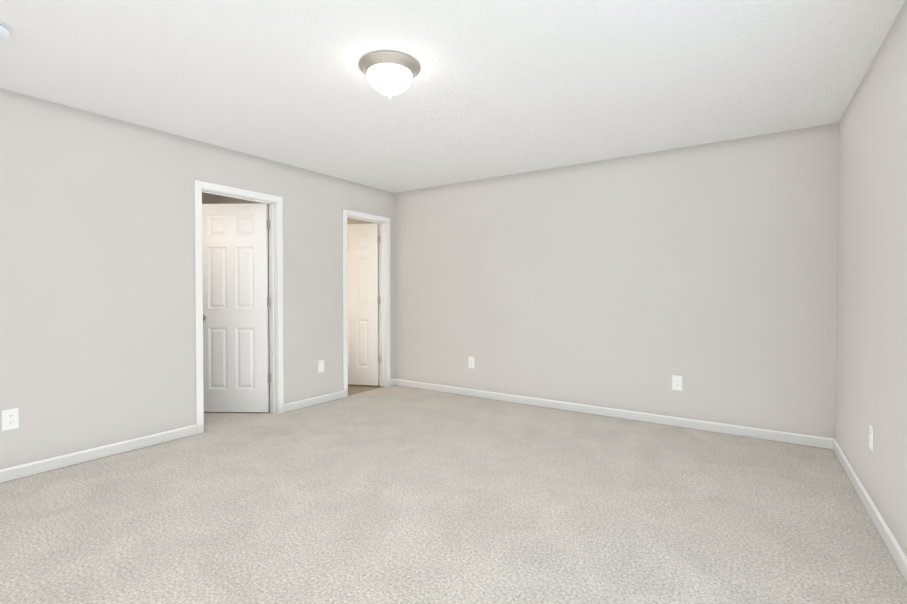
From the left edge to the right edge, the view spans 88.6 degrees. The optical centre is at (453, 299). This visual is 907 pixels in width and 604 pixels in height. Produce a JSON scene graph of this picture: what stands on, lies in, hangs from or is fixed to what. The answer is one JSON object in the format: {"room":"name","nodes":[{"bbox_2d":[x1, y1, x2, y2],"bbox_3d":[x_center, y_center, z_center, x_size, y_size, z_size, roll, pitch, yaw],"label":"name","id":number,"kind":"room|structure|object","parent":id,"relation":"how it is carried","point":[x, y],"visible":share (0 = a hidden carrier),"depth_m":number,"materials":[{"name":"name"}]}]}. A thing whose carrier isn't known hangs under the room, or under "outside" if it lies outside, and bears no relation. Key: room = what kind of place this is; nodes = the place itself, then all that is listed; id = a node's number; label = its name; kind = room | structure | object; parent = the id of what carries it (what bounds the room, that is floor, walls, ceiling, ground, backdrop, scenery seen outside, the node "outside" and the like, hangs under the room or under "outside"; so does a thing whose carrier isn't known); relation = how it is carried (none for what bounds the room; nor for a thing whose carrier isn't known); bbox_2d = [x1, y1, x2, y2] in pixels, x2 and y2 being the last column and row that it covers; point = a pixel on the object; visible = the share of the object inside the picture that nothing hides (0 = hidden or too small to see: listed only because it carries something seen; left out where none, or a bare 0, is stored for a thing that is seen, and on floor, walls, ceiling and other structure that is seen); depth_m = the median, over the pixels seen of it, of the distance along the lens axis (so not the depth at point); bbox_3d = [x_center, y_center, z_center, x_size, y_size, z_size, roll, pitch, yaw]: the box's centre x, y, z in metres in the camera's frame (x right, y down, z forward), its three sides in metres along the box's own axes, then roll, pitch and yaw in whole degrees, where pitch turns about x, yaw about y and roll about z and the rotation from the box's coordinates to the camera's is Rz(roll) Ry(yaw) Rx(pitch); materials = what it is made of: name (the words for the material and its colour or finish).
{"room":"empty bedroom","nodes":[
{"label":"empty bedroom","id":0,"kind":"room"},
{"bbox_2d":[0,88,394,469],"bbox_3d":[-2.217,-0.096,3.838,0.115,2.440,5.076,1,1,34],"label":"wall","id":1,"kind":"structure","parent":0,"point":[97,288],"depth_m":3.40,"materials":[{"name":"paint"}]},
{"bbox_2d":[2,408,18,430],"bbox_3d":[-2.777,0.752,2.913,0.008,0.128,0.079,1,1,34],"label":"electrical outlet","id":2,"kind":"object","parent":1,"relation":"attached to","point":[10,418],"visible":1,"depth_m":2.91,"materials":[{"name":"white plastic"}]},
{"bbox_2d":[0,425,196,482],"bbox_3d":[-2.861,1.096,2.789,0.013,0.079,2.587,1,1,34],"label":"baseboard","id":3,"kind":"structure","parent":1,"relation":"attached to","point":[27,469],"depth_m":3.26,"materials":[{"name":"white wood"}]},
{"bbox_2d":[202,203,270,411],"bbox_3d":[-2.156,0.087,4.531,0.646,2.030,0.444,1,1,34],"label":"door","id":4,"kind":"structure","parent":1,"relation":"in","point":[236,305],"depth_m":4.53,"materials":[{"name":"white wood"}]},
{"bbox_2d":[194,180,283,433],"bbox_3d":[-1.955,0.064,4.228,0.147,2.108,0.836,1,1,34],"label":"door frame","id":5,"kind":"structure","parent":1,"relation":"attached to","point":[275,204],"depth_m":4.48,"materials":[{"name":"white wood"}]},
{"bbox_2d":[284,391,343,411],"bbox_3d":[-1.450,1.065,4.875,0.013,0.079,0.779,1,1,34],"label":"baseboard","id":6,"kind":"structure","parent":1,"relation":"attached to","point":[295,405],"depth_m":4.84,"materials":[{"name":"white wood"}]},
{"bbox_2d":[318,360,323,372],"bbox_3d":[-1.405,0.713,4.940,0.008,0.128,0.079,1,1,34],"label":"electrical outlet","id":7,"kind":"object","parent":1,"relation":"attached to","point":[320,365],"visible":1,"depth_m":4.93,"materials":[{"name":"white plastic"}]},
{"bbox_2d":[347,223,380,385],"bbox_3d":[-1.252,0.067,5.878,0.656,2.030,0.309,1,1,34],"label":"door","id":8,"kind":"structure","parent":1,"relation":"in","point":[364,299],"depth_m":5.86,"materials":[{"name":"white wood"}]},
{"bbox_2d":[343,209,390,397],"bbox_3d":[-1.067,0.045,5.540,0.147,2.108,0.776,1,1,34],"label":"door frame","id":9,"kind":"structure","parent":1,"relation":"attached to","point":[384,310],"depth_m":5.78,"materials":[{"name":"white wood"}]},
{"bbox_2d":[202,192,218,203],"bbox_3d":[-3.177,-0.122,5.574,0.150,2.440,3.276,1,1,34],"label":"wall","id":10,"kind":"structure","parent":0,"point":[207,198],"depth_m":5.70,"materials":[{"name":"paint"}]},
{"bbox_2d":[204,397,272,430],"bbox_3d":[-2.812,1.153,4.597,1.870,0.080,2.035,1,1,34],"label":"floor","id":11,"kind":"structure","parent":0,"point":[213,420],"depth_m":4.39,"materials":[{"name":"beige carpet"}]},
{"bbox_2d":[218,195,269,396],"bbox_3d":[-2.219,-0.119,5.397,1.635,2.440,0.115,1,1,34],"label":"wall","id":12,"kind":"structure","parent":0,"point":[225,200],"depth_m":5.49,"materials":[{"name":"paint"}]},
{"bbox_2d":[348,384,381,395],"bbox_3d":[-1.852,1.134,6.016,1.870,0.076,1.391,1,1,34],"label":"floor","id":13,"kind":"structure","parent":0,"point":[353,389],"depth_m":5.73,"materials":[{"name":"brown wood"}]},
{"bbox_2d":[0,0,904,192],"bbox_3d":[-0.966,-1.354,2.974,6.705,0.100,5.376,1,1,34],"label":"ceiling","id":14,"kind":"structure","parent":0,"point":[496,88],"depth_m":2.67,"materials":[{"name":"white paint"}]},
{"bbox_2d":[0,21,9,40],"bbox_3d":[-2.182,-1.264,2.173,0.159,0.056,0.159,1,1,34],"label":"smoke detector","id":15,"kind":"object","parent":14,"relation":"attached to","point":[4,31],"visible":0.96,"depth_m":2.19,"materials":[{"name":"white plastic"}]},
{"bbox_2d":[358,51,420,99],"bbox_3d":[-0.354,-1.202,2.583,0.341,0.193,0.341,1,1,34],"label":"flush-mount ceiling light","id":16,"kind":"object","parent":14,"relation":"attached to","point":[390,73],"visible":1,"depth_m":2.49,"materials":[{"name":"white glass"}]},
{"bbox_2d":[0,385,906,603],"bbox_3d":[-0.192,1.184,2.487,4.835,0.080,5.376,1,1,34],"label":"floor carpet","id":17,"kind":"object","parent":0,"point":[395,494],"visible":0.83,"depth_m":2.45,"materials":[{"name":"beige carpet"}]},
{"bbox_2d":[347,123,838,448],"bbox_3d":[0.498,-0.116,5.157,6.705,2.440,0.150,1,1,34],"label":"wall","id":18,"kind":"structure","parent":0,"point":[707,272],"depth_m":4.23,"materials":[{"name":"paint"}]},
{"bbox_2d":[469,357,474,367],"bbox_3d":[0.204,0.718,5.272,0.079,0.128,0.008,1,1,34],"label":"electrical outlet","id":19,"kind":"object","parent":18,"relation":"attached to","point":[471,362],"visible":1,"depth_m":5.27,"materials":[{"name":"white plastic"}]},
{"bbox_2d":[395,379,833,448],"bbox_3d":[1.053,1.068,4.700,4.355,0.079,0.013,1,1,34],"label":"baseboard","id":20,"kind":"structure","parent":18,"relation":"attached to","point":[799,439],"depth_m":4.24,"materials":[{"name":"white wood"}]},
{"bbox_2d":[672,375,681,390],"bbox_3d":[1.964,0.735,4.082,0.079,0.128,0.008,1,1,34],"label":"electrical outlet","id":21,"kind":"object","parent":18,"relation":"attached to","point":[676,382],"visible":1,"depth_m":4.08,"materials":[{"name":"white plastic"}]},
{"bbox_2d":[835,0,906,556],"bbox_3d":[1.478,-0.057,1.131,0.330,2.440,5.431,1,1,34],"label":"wall","id":22,"kind":"structure","parent":0,"point":[871,348],"depth_m":2.41,"materials":[{"name":"paint"}]},
{"bbox_2d":[833,439,906,582],"bbox_3d":[1.489,1.117,1.319,0.183,0.079,5.126,1,1,34],"label":"baseboard","id":23,"kind":"structure","parent":22,"relation":"attached to","point":[897,553],"depth_m":2.35,"materials":[{"name":"white wood"}]},
{"bbox_2d":[869,424,873,450],"bbox_3d":[2.220,0.734,2.469,0.010,0.128,0.079,1,1,34],"label":"electrical outlet","id":24,"kind":"object","parent":22,"relation":"attached to","point":[871,437],"visible":1,"depth_m":2.46,"materials":[{"name":"white plastic"}]}
]}

